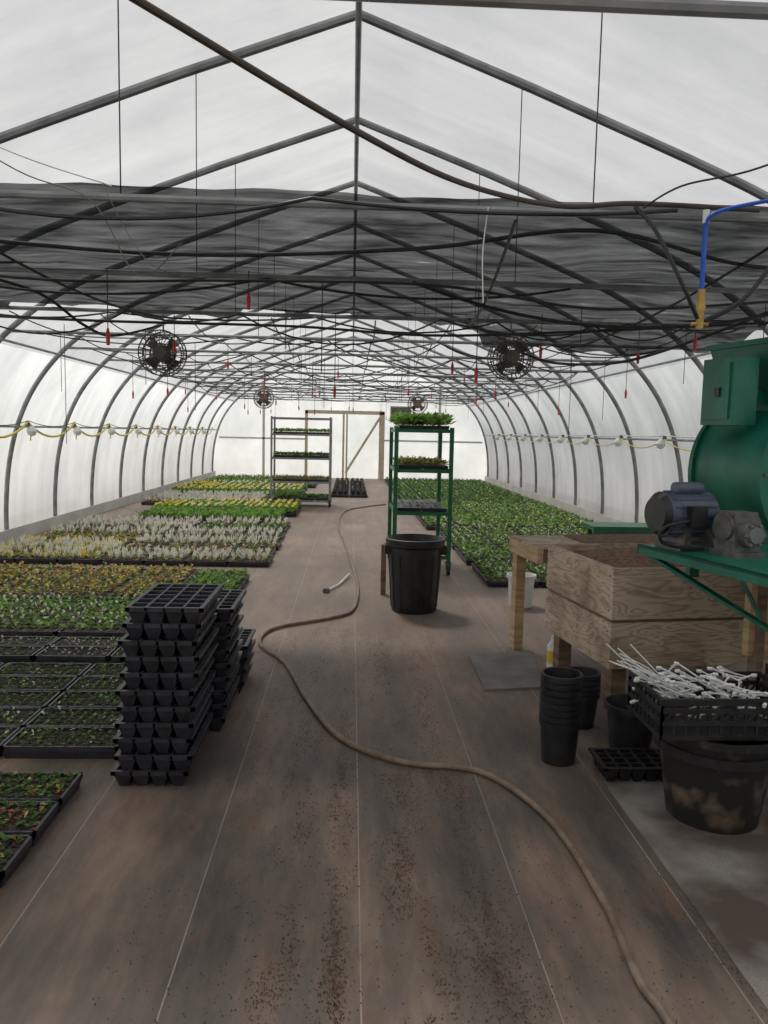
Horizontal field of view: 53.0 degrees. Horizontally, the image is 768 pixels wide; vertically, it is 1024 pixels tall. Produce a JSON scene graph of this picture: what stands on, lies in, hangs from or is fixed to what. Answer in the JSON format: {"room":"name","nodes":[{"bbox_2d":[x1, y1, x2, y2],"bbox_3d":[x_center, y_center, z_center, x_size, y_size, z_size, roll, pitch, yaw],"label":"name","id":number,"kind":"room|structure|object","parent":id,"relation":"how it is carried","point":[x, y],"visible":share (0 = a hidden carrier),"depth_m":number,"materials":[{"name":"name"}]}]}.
{"room":"greenhouse","nodes":[
{"label":"greenhouse","id":0,"kind":"room"},
{"bbox_2d":[0,344,231,531],"bbox_3d":[-4.940,-1.035,12.315,0.704,2.530,28.300,1,6,-2],"label":"wall","id":1,"kind":"structure","parent":0,"point":[33,461],"depth_m":13.03,"materials":[{"name":"white plastic"}]},
{"bbox_2d":[0,471,215,543],"bbox_3d":[-5.197,0.130,12.425,0.020,0.180,28.100,1,6,-2],"label":"baseboard","id":2,"kind":"structure","parent":1,"relation":"attached to","point":[43,525],"depth_m":13.39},
{"bbox_2d":[213,352,486,480],"bbox_3d":[-1.094,-3.366,26.471,9.538,4.425,0.001,1,6,-2],"label":"wall","id":3,"kind":"structure","parent":0,"point":[236,456],"depth_m":26.50,"materials":[{"name":"white plastic"}]},
{"bbox_2d":[304,410,384,478],"bbox_3d":[-1.347,-2.300,26.348,2.720,2.320,0.105,1,6,-2],"label":"door","id":4,"kind":"structure","parent":3,"relation":"in","point":[381,419],"depth_m":26.31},
{"bbox_2d":[219,384,481,476],"bbox_3d":[-1.100,-2.725,26.352,9.000,3.175,0.070,1,6,-2],"label":"trim","id":5,"kind":"structure","parent":3,"relation":"attached to","point":[263,437],"depth_m":26.27,"materials":[{"name":"grey metal"}]},
{"bbox_2d":[390,406,410,422],"bbox_3d":[0.565,-3.323,26.273,0.700,0.550,0.240,1,6,-2],"label":"louver","id":6,"kind":"object","parent":3,"relation":"attached to","point":[393,409],"visible":0.31,"depth_m":26.16,"materials":[{"name":"metal"}]},
{"bbox_2d":[0,476,767,1023],"bbox_3d":[-0.554,0.296,12.636,12.000,0.001,29.300,1,6,-2],"label":"floor","id":7,"kind":"structure","parent":0,"point":[67,910],"depth_m":2.90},
{"bbox_2d":[0,770,82,887],"bbox_3d":[-2.397,1.240,2.602,2.172,0.101,1.609,1,6,-2],"label":"flats","id":8,"kind":"object","parent":7,"relation":"on","point":[30,802],"visible":1,"depth_m":3.13,"materials":[{"name":"plant"}]},
{"bbox_2d":[0,635,124,664],"bbox_3d":[-2.863,0.948,5.381,2.970,0.093,0.492,1,6,-2],"label":"flats","id":9,"kind":"object","parent":7,"relation":"on","point":[25,649],"visible":0.56,"depth_m":5.34,"materials":[{"name":"plastic"}]},
{"bbox_2d":[0,662,125,758],"bbox_3d":[-2.709,1.060,4.322,2.791,0.094,1.351,1,6,-2],"label":"flats","id":10,"kind":"object","parent":7,"relation":"on","point":[48,710],"visible":0.82,"depth_m":4.20,"materials":[{"name":"plastic"}]},
{"bbox_2d":[0,533,130,564],"bbox_3d":[-4.049,0.434,9.563,1.468,0.208,1.353,1,6,-2],"label":"flats","id":11,"kind":"object","parent":7,"relation":"on","point":[64,551],"visible":0.97,"depth_m":9.26,"materials":[{"name":"plant"}]},
{"bbox_2d":[0,592,136,636],"bbox_3d":[-3.028,0.818,6.282,3.246,0.160,1.102,1,6,-2],"label":"flats","id":12,"kind":"object","parent":7,"relation":"on","point":[70,617],"visible":0.7,"depth_m":6.14,"materials":[{"name":"plant"}]},
{"bbox_2d":[31,531,142,543],"bbox_3d":[-4.091,0.353,10.632,1.442,0.150,0.590,1,6,-2],"label":"tray","id":13,"kind":"object","parent":7,"relation":"on","point":[121,537],"visible":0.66,"depth_m":10.69,"materials":[{"name":"plant"}]},
{"bbox_2d":[0,561,197,600],"bbox_3d":[-3.348,0.673,7.674,2.708,0.150,1.509,1,6,-2],"label":"flats","id":14,"kind":"object","parent":7,"relation":"on","point":[29,580],"visible":0.89,"depth_m":7.68,"materials":[{"name":"plant"}]},
{"bbox_2d":[65,514,205,529],"bbox_3d":[-3.919,0.157,12.303,1.944,0.204,1.042,1,6,-2],"label":"flats","id":15,"kind":"object","parent":7,"relation":"on","point":[148,522],"visible":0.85,"depth_m":12.17,"materials":[{"name":"plant"}]},
{"bbox_2d":[46,523,284,539],"bbox_3d":[-3.167,0.272,11.357,3.362,0.201,0.609,1,6,-2],"label":"flats","id":16,"kind":"object","parent":7,"relation":"on","point":[203,531],"visible":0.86,"depth_m":11.28,"materials":[{"name":"plant"}]},
{"bbox_2d":[110,583,223,785],"bbox_3d":[-1.014,0.798,3.665,0.408,0.820,0.567,1,6,-2],"label":"trays","id":17,"kind":"object","parent":7,"relation":"on","point":[168,644],"visible":1,"depth_m":3.42,"materials":[{"name":"plastic"}]},
{"bbox_2d":[102,543,272,566],"bbox_3d":[-2.319,0.510,9.236,1.944,0.197,0.545,1,6,-2],"label":"flats","id":18,"kind":"object","parent":7,"relation":"on","point":[217,558],"visible":1,"depth_m":9.07,"materials":[{"name":"plant"}]},
{"bbox_2d":[120,541,275,554],"bbox_3d":[-2.362,0.470,9.867,1.903,0.144,0.557,1,6,-2],"label":"tray","id":19,"kind":"object","parent":7,"relation":"on","point":[142,545],"visible":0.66,"depth_m":9.92,"materials":[{"name":"plant"}]},
{"bbox_2d":[141,489,269,504],"bbox_3d":[-3.868,-0.346,17.212,2.453,0.202,2.396,1,6,-2],"label":"flats","id":20,"kind":"object","parent":7,"relation":"on","point":[195,494],"visible":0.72,"depth_m":17.20,"materials":[{"name":"plant"}]},
{"bbox_2d":[135,531,281,550],"bbox_3d":[-2.381,0.376,10.514,1.938,0.198,0.571,1,6,-2],"label":"flats","id":21,"kind":"object","parent":7,"relation":"on","point":[146,539],"visible":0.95,"depth_m":10.43,"materials":[{"name":"plant"}]},
{"bbox_2d":[136,505,284,522],"bbox_3d":[-2.998,0.024,13.599,2.536,0.240,1.237,1,6,-2],"label":"trays","id":22,"kind":"object","parent":7,"relation":"on","point":[176,512],"visible":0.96,"depth_m":13.32,"materials":[{"name":"plant"}]},
{"bbox_2d":[183,568,249,589],"bbox_3d":[-1.681,0.708,7.627,0.583,0.159,1.286,1,6,-2],"label":"flats","id":23,"kind":"object","parent":7,"relation":"on","point":[238,580],"visible":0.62,"depth_m":7.79,"materials":[{"name":"plant"}]},
{"bbox_2d":[207,589,246,731],"bbox_3d":[-0.987,0.809,4.280,0.376,0.672,0.515,1,6,-2],"label":"trays","id":24,"kind":"object","parent":7,"relation":"on","point":[226,664],"visible":0.34,"depth_m":4.09,"materials":[{"name":"plastic"}]},
{"bbox_2d":[152,496,302,516],"bbox_3d":[-3.018,-0.123,15.041,2.800,0.237,1.728,1,6,-2],"label":"trays","id":25,"kind":"object","parent":7,"relation":"on","point":[292,508],"visible":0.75,"depth_m":14.88,"materials":[{"name":"plant"}]},
{"bbox_2d":[171,479,307,495],"bbox_3d":[-3.620,-0.642,19.952,3.271,0.238,2.973,1,6,-2],"label":"flats","id":26,"kind":"object","parent":7,"relation":"on","point":[202,485],"visible":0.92,"depth_m":19.36,"materials":[{"name":"plant"}]},
{"bbox_2d":[199,521,287,532],"bbox_3d":[-2.220,0.235,12.131,1.370,0.155,0.541,1,6,-2],"label":"flats","id":27,"kind":"object","parent":7,"relation":"on","point":[284,527],"visible":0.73,"depth_m":12.11,"materials":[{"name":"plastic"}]},
{"bbox_2d":[236,628,255,693],"bbox_3d":[-0.992,0.935,4.865,0.308,0.302,0.437,1,6,-2],"label":"trays","id":28,"kind":"object","parent":7,"relation":"on","point":[245,662],"visible":0.25,"depth_m":4.77,"materials":[{"name":"plastic"}]},
{"bbox_2d":[205,515,290,527],"bbox_3d":[-2.249,0.150,12.734,1.372,0.198,0.523,1,6,-2],"label":"tray","id":29,"kind":"object","parent":7,"relation":"on","point":[245,519],"visible":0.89,"depth_m":12.68,"materials":[{"name":"plant"}]},
{"bbox_2d":[203,473,319,487],"bbox_3d":[-3.694,-0.991,23.642,3.362,0.174,4.088,1,6,-2],"label":"flats","id":30,"kind":"object","parent":7,"relation":"on","point":[245,477],"visible":0.43,"depth_m":23.76,"materials":[{"name":"plant"}]},
{"bbox_2d":[270,416,331,506],"bbox_3d":[-1.767,-1.087,16.542,1.290,1.900,0.767,1,6,-2],"label":"rack","id":31,"kind":"object","parent":7,"relation":"on","point":[320,498],"visible":1,"depth_m":16.28,"materials":[{"name":"metal"}]},
{"bbox_2d":[322,573,349,592],"bbox_3d":[-0.471,0.744,8.103,0.069,0.060,0.935,3,6,13],"label":"wand","id":32,"kind":"object","parent":7,"relation":"on","point":[325,590],"visible":1,"depth_m":7.87,"materials":[{"name":"white plastic"}]},
{"bbox_2d":[331,478,367,497],"bbox_3d":[-0.971,-0.735,21.667,0.912,0.183,5.691,1,6,-2],"label":"trays","id":33,"kind":"object","parent":7,"relation":"on","point":[341,487],"visible":0.99,"depth_m":20.11,"materials":[{"name":"plastic"}]},
{"bbox_2d":[380,544,385,594],"bbox_3d":[-0.006,0.570,7.646,0.050,0.500,0.080,1,6,-2],"label":"wooden stake","id":34,"kind":"object","parent":7,"relation":"on","point":[383,556],"visible":0.86,"depth_m":7.61,"materials":[{"name":"brown wood"}]},
{"bbox_2d":[0,0,767,530],"bbox_3d":[-0.506,-1.895,12.379,9.514,4.414,28.163,1,6,-2],"label":"frame","id":35,"kind":"object","parent":7,"relation":"on","point":[686,8],"visible":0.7,"depth_m":6.58,"materials":[{"name":"metal"}]},
{"bbox_2d":[0,420,212,440],"bbox_3d":[-4.976,-1.555,14.789,0.150,0.277,19.322,1,6,-2],"label":"string lights","id":36,"kind":"object","parent":35,"relation":"hanging from","point":[31,430],"visible":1,"depth_m":13.12,"materials":[{"name":"yellow plastic"}]},
{"bbox_2d":[138,312,186,376],"bbox_3d":[-2.000,-1.518,6.984,0.410,0.575,0.320,1,6,-2],"label":"fan","id":37,"kind":"object","parent":35,"relation":"hanging from","point":[164,354],"visible":0.94,"depth_m":6.89,"materials":[{"name":"black metal"}]},
{"bbox_2d":[0,147,488,302],"bbox_3d":[-0.941,-1.490,3.429,2.869,0.983,0.311,0,6,-12],"label":"cord","id":38,"kind":"object","parent":35,"relation":"attached to","point":[0,147],"visible":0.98,"depth_m":3.51,"materials":[{"name":"black plastic"}]},
{"bbox_2d":[253,388,273,408],"bbox_3d":[-2.443,-2.408,15.678,0.410,0.605,0.320,1,6,-2],"label":"fan","id":39,"kind":"object","parent":35,"relation":"hanging from","point":[261,396],"visible":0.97,"depth_m":15.58,"materials":[{"name":"grey metal"}]},
{"bbox_2d":[0,182,767,355],"bbox_3d":[-0.230,-1.613,5.897,7.700,0.236,4.674,1,6,-2],"label":"cloth","id":40,"kind":"object","parent":35,"relation":"attached to","point":[586,258],"visible":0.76,"depth_m":4.47,"materials":[{"name":"black fabric"}]},
{"bbox_2d":[0,0,767,405],"bbox_3d":[-0.475,-2.258,12.787,7.326,0.772,23.599,1,6,-2],"label":"overhead cable","id":41,"kind":"object","parent":35,"relation":"attached to","point":[146,5],"visible":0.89,"depth_m":4.93,"materials":[{"name":"black metal"}]},
{"bbox_2d":[60,268,765,443],"bbox_3d":[-0.552,-1.881,14.048,6.504,1.200,18.704,1,6,-2],"label":"hanger","id":42,"kind":"object","parent":35,"relation":"attached to","point":[248,298],"visible":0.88,"depth_m":7.72,"materials":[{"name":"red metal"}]},
{"bbox_2d":[408,394,427,413],"bbox_3d":[0.693,-2.336,15.816,0.410,0.645,0.320,1,6,-2],"label":"fan","id":43,"kind":"object","parent":35,"relation":"hanging from","point":[416,403],"visible":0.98,"depth_m":15.71,"materials":[{"name":"grey metal"}]},
{"bbox_2d":[487,322,533,380],"bbox_3d":[1.167,-1.486,7.119,0.410,0.535,0.320,1,6,-2],"label":"fan","id":44,"kind":"object","parent":35,"relation":"hanging from","point":[508,358],"visible":0.99,"depth_m":7.02,"materials":[{"name":"black metal"}]},
{"bbox_2d":[488,433,695,450],"bbox_3d":[3.725,-1.431,15.164,0.150,0.208,19.318,1,6,-2],"label":"string lights","id":45,"kind":"object","parent":35,"relation":"hanging from","point":[660,443],"visible":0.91,"depth_m":13.56,"materials":[{"name":"white plastic"}]},
{"bbox_2d":[690,199,767,328],"bbox_3d":[1.810,-1.155,3.487,0.754,0.619,0.070,3,6,18],"label":"supply pipe","id":46,"kind":"object","parent":35,"relation":"attached to","point":[700,304],"visible":0.98,"depth_m":3.59,"materials":[{"name":"blue plastic"}]},
{"bbox_2d":[384,534,446,614],"bbox_3d":[0.278,0.560,6.993,0.560,0.665,0.540,1,6,-2],"label":"trash bin","id":47,"kind":"object","parent":7,"relation":"on","point":[414,560],"visible":1,"depth_m":6.81,"materials":[{"name":"black plastic"}]},
{"bbox_2d":[387,410,455,574],"bbox_3d":[0.412,-0.273,9.231,0.789,1.868,1.247,1,6,-2],"label":"rack","id":48,"kind":"object","parent":7,"relation":"on","point":[409,422],"visible":0.98,"depth_m":8.69,"materials":[{"name":"green metal"}]},
{"bbox_2d":[92,627,767,1023],"bbox_3d":[0.452,1.191,4.116,2.704,0.005,4.505,1,6,-2],"label":"soil","id":49,"kind":"object","parent":7,"relation":"on","point":[345,768],"visible":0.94,"depth_m":2.54,"materials":[{"name":"brown soil"}]},
{"bbox_2d":[384,477,538,504],"bbox_3d":[1.804,-0.662,21.639,3.294,0.159,8.608,1,6,-2],"label":"flats","id":50,"kind":"object","parent":7,"relation":"on","point":[471,490],"visible":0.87,"depth_m":20.37,"materials":[{"name":"plant"}]},
{"bbox_2d":[258,504,674,1023],"bbox_3d":[-0.304,0.620,9.384,1.599,0.028,15.548,1,6,-2],"label":"garden hose","id":51,"kind":"object","parent":7,"relation":"on","point":[634,970],"visible":1,"depth_m":3.45,"materials":[{"name":"rubber"}]},
{"bbox_2d":[455,542,534,565],"bbox_3d":[2.435,0.544,10.050,2.941,0.161,1.156,1,6,-2],"label":"flats","id":52,"kind":"object","parent":7,"relation":"on","point":[468,554],"visible":0.21,"depth_m":9.84,"materials":[{"name":"plant"}]},
{"bbox_2d":[468,652,540,690],"bbox_3d":[0.861,1.073,5.229,0.490,0.030,0.780,1,6,-2],"label":"rubber mat","id":53,"kind":"object","parent":7,"relation":"on","point":[495,671],"visible":0.86,"depth_m":5.20,"materials":[{"name":"grey rubber"}]},
{"bbox_2d":[415,500,597,529],"bbox_3d":[2.157,0.019,15.005,3.131,0.177,4.389,1,6,-2],"label":"flats","id":54,"kind":"object","parent":7,"relation":"on","point":[508,514],"visible":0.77,"depth_m":14.21,"materials":[{"name":"plant"}]},
{"bbox_2d":[471,558,547,587],"bbox_3d":[2.483,0.680,8.751,2.882,0.158,1.141,1,6,-2],"label":"flats","id":55,"kind":"object","parent":7,"relation":"on","point":[494,574],"visible":0.2,"depth_m":8.62,"materials":[{"name":"plant"}]},
{"bbox_2d":[440,524,586,549],"bbox_3d":[2.368,0.373,11.712,2.933,0.157,1.998,1,6,-2],"label":"flats","id":56,"kind":"object","parent":7,"relation":"on","point":[497,536],"visible":0.48,"depth_m":11.94,"materials":[{"name":"plant"}]},
{"bbox_2d":[507,572,535,607],"bbox_3d":[1.294,0.736,7.275,0.276,0.300,0.276,1,6,-2],"label":"plastic bucket","id":57,"kind":"object","parent":7,"relation":"on","point":[529,577],"visible":0.53,"depth_m":7.19,"materials":[{"name":"white plastic"}]},
{"bbox_2d":[546,635,553,666],"bbox_3d":[1.174,0.969,5.332,0.092,0.230,0.092,1,6,-2],"label":"spray bottle","id":58,"kind":"object","parent":7,"relation":"on","point":[549,661],"visible":0.46,"depth_m":5.30,"materials":[{"name":"white plastic"}]},
{"bbox_2d":[539,666,582,766],"bbox_3d":[0.869,1.011,3.804,0.204,0.446,0.204,1,6,-2],"label":"pots","id":59,"kind":"object","parent":7,"relation":"on","point":[561,688],"visible":1,"depth_m":3.73,"materials":[{"name":"black plastic"}]},
{"bbox_2d":[509,534,657,648],"bbox_3d":[1.759,0.623,5.731,1.560,0.860,0.580,0,6,-10],"label":"bench","id":60,"kind":"object","parent":7,"relation":"on","point":[534,548],"visible":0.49,"depth_m":5.74,"materials":[{"name":"brown wood"}]},
{"bbox_2d":[568,666,600,729],"bbox_3d":[1.099,1.035,4.279,0.196,0.310,0.196,1,6,-2],"label":"pots","id":61,"kind":"object","parent":7,"relation":"on","point":[590,694],"visible":0.45,"depth_m":4.21,"materials":[{"name":"black plastic"}]},
{"bbox_2d":[581,522,653,533],"bbox_3d":[2.410,0.494,7.699,0.800,0.740,0.400,1,6,-2],"label":"bench","id":62,"kind":"object","parent":7,"relation":"on","point":[592,527],"visible":0.29,"depth_m":7.47,"materials":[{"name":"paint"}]},
{"bbox_2d":[604,694,651,747],"bbox_3d":[1.271,1.100,3.971,0.276,0.240,0.276,1,6,-2],"label":"nursery pot","id":63,"kind":"object","parent":7,"relation":"on","point":[625,730],"visible":0.59,"depth_m":3.88,"materials":[{"name":"black plastic"}]},
{"bbox_2d":[545,543,767,711],"bbox_3d":[1.808,0.679,4.933,1.253,0.913,0.950,0,6,-10],"label":"bin","id":64,"kind":"object","parent":7,"relation":"on","point":[597,595],"visible":0.67,"depth_m":4.46,"materials":[{"name":"brown wood"}]},
{"bbox_2d":[593,767,767,1009],"bbox_3d":[2.821,1.531,1.308,3.400,0.004,5.050,1,6,-2],"label":"concrete pad","id":65,"kind":"object","parent":7,"relation":"on","point":[720,912],"visible":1,"depth_m":2.88,"materials":[{"name":"grey concrete"}]},
{"bbox_2d":[588,747,662,781],"bbox_3d":[1.211,1.213,3.688,0.400,0.074,0.240,1,6,-2],"label":"tray","id":66,"kind":"object","parent":65,"relation":"on","point":[623,763],"visible":0.73,"depth_m":3.63,"materials":[{"name":"black plastic"}]},
{"bbox_2d":[637,337,767,631],"bbox_3d":[2.103,0.160,3.971,1.663,2.145,1.475,-1,6,-16],"label":"machine","id":67,"kind":"object","parent":65,"relation":"on","point":[715,521],"visible":1,"depth_m":4.07,"materials":[{"name":"green paint"}]},
{"bbox_2d":[652,733,767,834],"bbox_3d":[1.411,1.094,3.292,0.510,0.400,0.510,1,6,-2],"label":"plastic tub","id":68,"kind":"object","parent":65,"relation":"on","point":[718,787],"visible":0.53,"depth_m":3.12,"materials":[{"name":"black plastic"}]},
{"bbox_2d":[627,670,767,740],"bbox_3d":[1.387,0.811,3.248,0.604,0.170,0.381,1,6,-2],"label":"plastic crate","id":69,"kind":"object","parent":68,"relation":"on","point":[731,723],"visible":0.79,"depth_m":3.08,"materials":[{"name":"black plastic"}]},
{"bbox_2d":[606,643,767,718],"bbox_3d":[1.325,0.710,3.259,0.757,0.263,0.363,3,6,18],"label":"stakes","id":70,"kind":"object","parent":69,"relation":"in","point":[672,686],"visible":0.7,"depth_m":3.24,"materials":[{"name":"white plastic"}]},
{"bbox_2d":[741,582,767,696],"bbox_3d":[2.176,0.784,3.906,0.840,0.930,0.060,-1,6,-16],"label":"wooden panel","id":71,"kind":"object","parent":7,"relation":"on","point":[754,638],"visible":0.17,"depth_m":3.77,"materials":[{"name":"brown wood"}]},
{"bbox_2d":[0,0,767,406],"bbox_3d":[-0.481,-3.163,12.280,8.131,1.896,28.300,1,6,-2],"label":"ceiling","id":72,"kind":"structure","parent":0,"point":[697,86],"depth_m":5.60,"materials":[{"name":"white plastic"}]},
{"bbox_2d":[470,357,711,522],"bbox_3d":[3.885,-0.889,12.698,0.704,2.530,28.300,1,6,-2],"label":"wall","id":73,"kind":"structure","parent":0,"point":[657,470],"depth_m":13.80,"materials":[{"name":"white plastic"}]},
{"bbox_2d":[485,476,623,521],"bbox_3d":[4.093,0.283,12.829,0.020,0.180,28.100,1,6,-2],"label":"baseboard","id":74,"kind":"structure","parent":73,"relation":"attached to","point":[580,511],"depth_m":17.38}
]}

